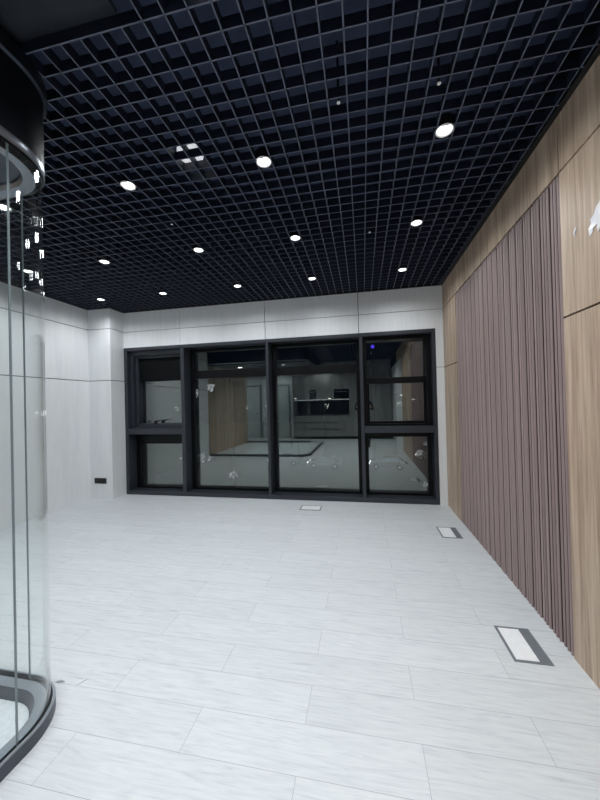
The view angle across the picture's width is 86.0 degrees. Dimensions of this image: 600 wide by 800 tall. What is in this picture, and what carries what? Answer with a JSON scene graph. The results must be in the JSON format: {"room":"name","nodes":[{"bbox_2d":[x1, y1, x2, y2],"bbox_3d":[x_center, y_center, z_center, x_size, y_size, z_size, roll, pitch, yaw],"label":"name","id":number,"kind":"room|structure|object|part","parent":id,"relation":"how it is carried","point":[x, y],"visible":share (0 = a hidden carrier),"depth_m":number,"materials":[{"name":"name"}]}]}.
{"room":"empty office lobby","nodes":[
{"label":"empty office lobby","id":0,"kind":"room"},
{"bbox_2d":[0,282,90,530],"bbox_3d":[-3.923,-0.094,2.143,0.200,3.217,6.024,-2,-1,11],"label":"wall","id":1,"kind":"structure","parent":0,"point":[67,475],"depth_m":4.26,"materials":[{"name":"white paint"}]},
{"bbox_2d":[0,280,86,309],"bbox_3d":[-3.568,-1.425,3.560,0.021,0.058,2.871,-2,-1,11],"label":"trim","id":2,"kind":"structure","parent":1,"relation":"attached to","point":[0,280],"depth_m":4.27,"materials":[{"name":"black metal"}]},
{"bbox_2d":[87,308,126,498],"bbox_3d":[-3.045,-0.090,5.093,0.394,3.217,0.303,-2,-1,11],"label":"wall column","id":3,"kind":"structure","parent":0,"point":[105,326],"depth_m":4.96,"materials":[{"name":"white paint"}]},
{"bbox_2d":[94,478,106,483],"bbox_3d":[-3.049,1.239,4.927,0.213,0.080,0.014,-2,-1,11],"label":"power socket","id":4,"kind":"object","parent":3,"relation":"attached to","point":[97,480],"visible":1,"depth_m":4.92,"materials":[{"name":"black plastic"}]},
{"bbox_2d":[89,308,122,312],"bbox_3d":[-3.072,-1.424,5.071,0.415,0.058,0.284,-2,-1,11],"label":"trim","id":5,"kind":"structure","parent":3,"relation":"attached to","point":[100,308],"depth_m":4.96,"materials":[{"name":"black metal"}]},
{"bbox_2d":[123,285,447,504],"bbox_3d":[-0.609,-0.001,4.937,5.828,3.517,0.360,-2,-1,11],"label":"wall","id":6,"kind":"structure","parent":0,"point":[418,307],"depth_m":4.61,"materials":[{"name":"white paint"}]},
{"bbox_2d":[123,283,439,312],"bbox_3d":[-0.505,-1.490,4.727,4.800,0.058,0.021,-2,-1,11],"label":"trim","id":7,"kind":"structure","parent":6,"relation":"attached to","point":[426,284],"depth_m":4.61,"materials":[{"name":"black metal"}]},
{"bbox_2d":[124,328,439,504],"bbox_3d":[-0.463,0.279,4.851,4.721,2.348,0.258,-2,-1,11],"label":"window","id":8,"kind":"structure","parent":6,"relation":"in","point":[169,362],"depth_m":4.84,"materials":[{"name":"black metal"}]},
{"bbox_3d":[-2.280,-0.172,5.240,0.940,1.250,0.174,-2,-1,11],"label":"sash frame","id":9,"kind":"part","parent":8,"relation":"part of","materials":[{"name":"black metal"}]},
{"bbox_3d":[-2.264,-0.148,5.268,0.860,1.158,0.114,-2,-1,11],"label":"sash frame","id":10,"kind":"part","parent":8,"relation":"part of","materials":[{"name":"black metal"}]},
{"bbox_3d":[-2.241,0.991,5.284,0.940,0.896,0.065,-2,-1,11],"label":"sash frame","id":11,"kind":"part","parent":8,"relation":"part of","materials":[{"name":"black metal"}]},
{"bbox_3d":[-2.268,-0.507,5.267,0.790,0.385,0.020,-2,-1,11],"label":"blind panel","id":12,"kind":"part","parent":8,"relation":"part of","materials":[{"name":"black fabric"}]},
{"bbox_3d":[-1.091,0.290,5.062,1.320,2.236,0.065,-2,-1,11],"label":"sash frame","id":13,"kind":"part","parent":8,"relation":"part of","materials":[{"name":"black metal"}]},
{"bbox_3d":[0.242,0.255,4.802,1.314,2.236,0.065,-2,-1,11],"label":"sash frame","id":14,"kind":"part","parent":8,"relation":"part of","materials":[{"name":"black metal"}]},
{"bbox_3d":[1.371,0.039,4.590,0.800,0.577,0.050,-2,-1,11],"label":"sash frame","id":15,"kind":"part","parent":8,"relation":"part of","materials":[{"name":"black metal"}]},
{"bbox_3d":[1.358,-0.268,4.541,0.910,1.250,0.154,-2,-1,11],"label":"sash frame","id":16,"kind":"part","parent":8,"relation":"part of","materials":[{"name":"black metal"}]},
{"bbox_3d":[1.395,0.895,4.575,0.910,0.896,0.065,-2,-1,11],"label":"sash frame","id":17,"kind":"part","parent":8,"relation":"part of","materials":[{"name":"black metal"}]},
{"bbox_2d":[0,494,599,799],"bbox_3d":[-2.230,1.524,0.974,7.572,0.120,8.069,-2,-1,11],"label":"floor","id":18,"kind":"structure","parent":0,"point":[225,648],"depth_m":1.75,"materials":[{"name":"white tile"}]},
{"bbox_2d":[0,25,55,781],"bbox_3d":[-2.737,0.002,0.392,2.784,2.937,2.994,-2,-1,11],"label":"glass enclosure","id":19,"kind":"object","parent":18,"relation":"on","point":[27,700],"visible":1,"depth_m":1.41,"materials":[{"name":"clear glass"}]},
{"bbox_3d":[-2.771,-1.407,0.404,2.784,0.073,2.994,-2,-1,11],"label":"header trim","id":20,"kind":"part","parent":19,"relation":"part of","materials":[{"name":"metal"}]},
{"bbox_3d":[-2.704,1.440,0.380,2.778,0.060,2.982,-2,-1,11],"label":"rail","id":21,"kind":"part","parent":19,"relation":"part of","materials":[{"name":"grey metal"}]},
{"bbox_3d":[-1.236,0.177,1.490,0.099,2.438,0.400,-1,-1,-34],"label":"glass pane","id":22,"kind":"part","parent":19,"relation":"part of","materials":[{"name":"clear glass"}]},
{"bbox_2d":[299,505,321,510],"bbox_3d":[0.145,1.431,4.272,0.277,0.004,0.182,-2,-1,11],"label":"box","id":23,"kind":"object","parent":18,"relation":"on","point":[303,507],"visible":1,"depth_m":4.27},
{"bbox_3d":[0.146,1.431,4.272,0.248,0.003,0.152,-2,-1,11],"label":"lid","id":24,"kind":"part","parent":23,"relation":"part of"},
{"bbox_2d":[436,527,462,538],"bbox_3d":[1.564,1.389,3.375,0.198,0.004,0.280,-2,-1,11],"label":"box","id":25,"kind":"object","parent":18,"relation":"on","point":[445,532],"visible":1,"depth_m":3.36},
{"bbox_3d":[1.542,1.389,3.379,0.123,0.003,0.250,-2,-1,11],"label":"lid","id":26,"kind":"part","parent":25,"relation":"part of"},
{"bbox_2d":[494,625,554,665],"bbox_3d":[1.256,1.383,1.823,0.188,0.004,0.276,-2,-1,11],"label":"box","id":27,"kind":"object","parent":18,"relation":"on","point":[520,643],"visible":1,"depth_m":1.80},
{"bbox_3d":[1.234,1.383,1.827,0.113,0.003,0.246,-2,-1,11],"label":"lid","id":28,"kind":"part","parent":27,"relation":"part of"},
{"bbox_2d":[0,0,599,312],"bbox_3d":[-2.277,-1.652,1.163,7.572,0.400,8.399,-2,-1,11],"label":"ceiling","id":29,"kind":"structure","parent":0,"point":[128,83],"depth_m":1.91,"materials":[{"name":"black metal"}]},
{"bbox_2d":[0,202,11,210],"bbox_3d":[-2.223,-1.471,2.409,0.102,0.065,0.102,-2,-1,11],"label":"recessed light","id":30,"kind":"object","parent":29,"relation":"in","point":[3,207],"visible":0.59,"depth_m":2.41,"materials":[{"name":"white plastic"}]},
{"bbox_3d":[-2.729,-1.519,-0.517,3.230,0.021,4.308,-2,-1,11],"label":"soffit panel","id":31,"kind":"part","parent":29,"relation":"part of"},
{"bbox_2d":[98,257,109,263],"bbox_3d":[-2.039,-1.467,3.351,0.102,0.065,0.102,-2,-1,11],"label":"recessed light","id":32,"kind":"object","parent":29,"relation":"in","point":[100,259],"visible":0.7,"depth_m":3.34,"materials":[{"name":"white plastic"}]},
{"bbox_2d":[120,173,136,190],"bbox_3d":[-1.178,-1.498,2.205,0.102,0.065,0.102,-2,-1,11],"label":"recessed light","id":33,"kind":"object","parent":29,"relation":"in","point":[128,185],"visible":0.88,"depth_m":2.19,"materials":[{"name":"white plastic"}]},
{"bbox_2d":[177,144,202,162],"bbox_3d":[-0.698,-1.661,2.039,0.160,0.243,0.160,-2,-1,11],"label":"ceiling light","id":34,"kind":"object","parent":29,"relation":"hanging from","point":[190,146],"visible":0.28,"depth_m":1.99,"materials":[{"name":"white plastic"}]},
{"bbox_2d":[193,244,203,252],"bbox_3d":[-0.994,-1.494,3.147,0.102,0.065,0.102,-2,-1,11],"label":"recessed light","id":35,"kind":"object","parent":29,"relation":"in","point":[199,249],"visible":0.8,"depth_m":3.12,"materials":[{"name":"white plastic"}]},
{"bbox_2d":[256,146,271,167],"bbox_3d":[-0.228,-1.523,2.020,0.102,0.065,0.102,-2,-1,11],"label":"recessed light","id":36,"kind":"object","parent":29,"relation":"in","point":[266,162],"visible":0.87,"depth_m":2.00,"materials":[{"name":"white plastic"}]},
{"bbox_2d":[290,231,300,240],"bbox_3d":[-0.044,-1.519,2.962,0.102,0.065,0.102,-2,-1,11],"label":"recessed light","id":37,"kind":"object","parent":29,"relation":"in","point":[293,234],"visible":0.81,"depth_m":2.94,"materials":[{"name":"white plastic"}]},
{"bbox_2d":[336,40,339,104],"bbox_3d":[0.190,-1.652,1.622,0.018,0.313,0.018,-2,-1,11],"label":"sprinkler head","id":38,"kind":"object","parent":29,"relation":"attached to","point":[337,58],"visible":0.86,"depth_m":1.62},
{"bbox_2d":[398,265,406,271],"bbox_3d":[1.190,-1.543,3.742,0.102,0.065,0.102,-2,-1,11],"label":"recessed light","id":39,"kind":"object","parent":29,"relation":"in","point":[402,269],"visible":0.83,"depth_m":3.74,"materials":[{"name":"white plastic"}]},
{"bbox_2d":[410,215,422,225],"bbox_3d":[0.999,-1.547,2.759,0.102,0.065,0.102,-2,-1,11],"label":"recessed light","id":40,"kind":"object","parent":29,"relation":"in","point":[419,217],"visible":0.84,"depth_m":2.73,"materials":[{"name":"white plastic"}]},
{"bbox_2d":[436,17,440,85],"bbox_3d":[0.659,-1.664,1.535,0.018,0.313,0.018,-2,-1,11],"label":"sprinkler head","id":41,"kind":"object","parent":29,"relation":"attached to","point":[438,58],"visible":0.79,"depth_m":1.53},
{"bbox_2d":[435,112,453,137],"bbox_3d":[0.815,-1.550,1.816,0.102,0.065,0.102,-2,-1,11],"label":"recessed light","id":42,"kind":"object","parent":29,"relation":"in","point":[442,131],"visible":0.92,"depth_m":1.79,"materials":[{"name":"white plastic"}]},
{"bbox_2d":[442,1,599,688],"bbox_3d":[1.315,-0.188,0.381,0.300,3.317,8.049,-2,-1,11],"label":"wall","id":43,"kind":"structure","parent":0,"point":[569,150],"depth_m":1.64,"materials":[{"name":"beige wood"}]},
{"bbox_2d":[456,176,573,655],"bbox_3d":[1.633,0.082,2.713,0.018,2.603,1.995,-2,-1,11],"label":"panel","id":44,"kind":"object","parent":43,"relation":"attached to","point":[510,319],"visible":0.98,"depth_m":2.22,"materials":[{"name":"brown wood"}]},
{"bbox_2d":[440,39,599,284],"bbox_3d":[1.146,-1.566,0.571,0.031,0.059,7.547,-2,-1,11],"label":"trim","id":45,"kind":"structure","parent":43,"relation":"attached to","point":[595,53],"depth_m":1.88,"materials":[{"name":"black metal"}]},
{"bbox_2d":[588,201,599,235],"bbox_3d":[1.354,-0.836,1.467,0.005,0.140,0.112,-2,-1,11],"label":"scrap","id":46,"kind":"object","parent":43,"relation":"attached to","point":[595,219],"visible":1,"depth_m":1.47,"materials":[{"name":"white paper"}]},
{"label":"outside","id":47,"kind":"structure","parent":0,"visible":0},
{"bbox_2d":[143,420,427,491],"bbox_3d":[14.335,8.822,72.336,180.000,0.300,132.451,-2,-1,11],"label":"ground","id":48,"kind":"structure","parent":47,"point":[162,463],"depth_m":49.82,"materials":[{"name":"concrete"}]},
{"bbox_2d":[181,452,213,463],"bbox_3d":[-15.046,8.442,47.224,4.511,1.466,1.820,-2,-1,13],"label":"car","id":49,"kind":"object","parent":48,"relation":"on","point":[206,454],"visible":0.44,"depth_m":46.26,"materials":[{"name":"silver metal"}]},
{"bbox_2d":[231,366,242,486],"bbox_3d":[-6.139,2.731,31.753,1.237,12.188,0.240,-2,-1,11],"label":"street lamp","id":50,"kind":"object","parent":48,"relation":"on","point":[237,366],"visible":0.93,"depth_m":31.79,"materials":[{"name":"grey metal"}]},
{"bbox_2d":[279,453,302,465],"bbox_3d":[-1.993,8.095,44.169,4.511,1.466,1.820,-2,-1,13],"label":"car","id":51,"kind":"object","parent":48,"relation":"on","point":[288,458],"visible":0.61,"depth_m":43.28,"materials":[{"name":"silver metal"}]},
{"bbox_2d":[290,398,296,446],"bbox_3d":[-1.146,4.263,61.339,1.237,9.388,0.240,-2,-1,11],"label":"street lamp","id":52,"kind":"object","parent":48,"relation":"on","point":[291,398],"visible":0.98,"depth_m":61.35,"materials":[{"name":"grey metal"}]},
{"bbox_2d":[307,455,343,468],"bbox_3d":[3.312,7.942,41.608,4.511,1.466,1.820,-2,-1,16],"label":"car","id":53,"kind":"object","parent":48,"relation":"on","point":[334,461],"visible":1,"depth_m":40.86,"materials":[{"name":"silver metal"}]},
{"bbox_2d":[324,398,330,450],"bbox_3d":[4.768,4.164,55.091,1.237,9.188,0.240,-2,-1,11],"label":"street lamp","id":54,"kind":"object","parent":48,"relation":"on","point":[324,398],"visible":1,"depth_m":55.15,"materials":[{"name":"grey metal"}]},
{"bbox_2d":[371,345,375,458],"bbox_3d":[10.097,0.504,43.877,0.480,16.050,0.480,-2,-1,11],"label":"mast","id":55,"kind":"object","parent":48,"relation":"on","point":[372,346],"visible":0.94,"depth_m":43.81,"materials":[{"name":"grey metal"}]},
{"bbox_2d":[369,456,406,469],"bbox_3d":[10.928,7.740,39.919,4.511,1.466,1.820,-2,-1,18],"label":"car","id":56,"kind":"object","parent":48,"relation":"on","point":[397,462],"visible":0.99,"depth_m":39.16,"materials":[{"name":"silver metal"}]},
{"bbox_2d":[395,394,402,453],"bbox_3d":[15.475,3.756,49.947,1.237,9.388,0.240,-2,-1,11],"label":"street lamp","id":57,"kind":"object","parent":48,"relation":"on","point":[398,394],"visible":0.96,"depth_m":49.97,"materials":[{"name":"grey metal"}]},
{"bbox_2d":[415,451,426,459],"bbox_3d":[18.401,7.594,44.277,1.820,1.466,4.511,-1,-1,-42],"label":"car","id":58,"kind":"object","parent":48,"relation":"on","point":[423,455],"visible":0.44,"depth_m":44.55,"materials":[{"name":"silver metal"}]}
]}

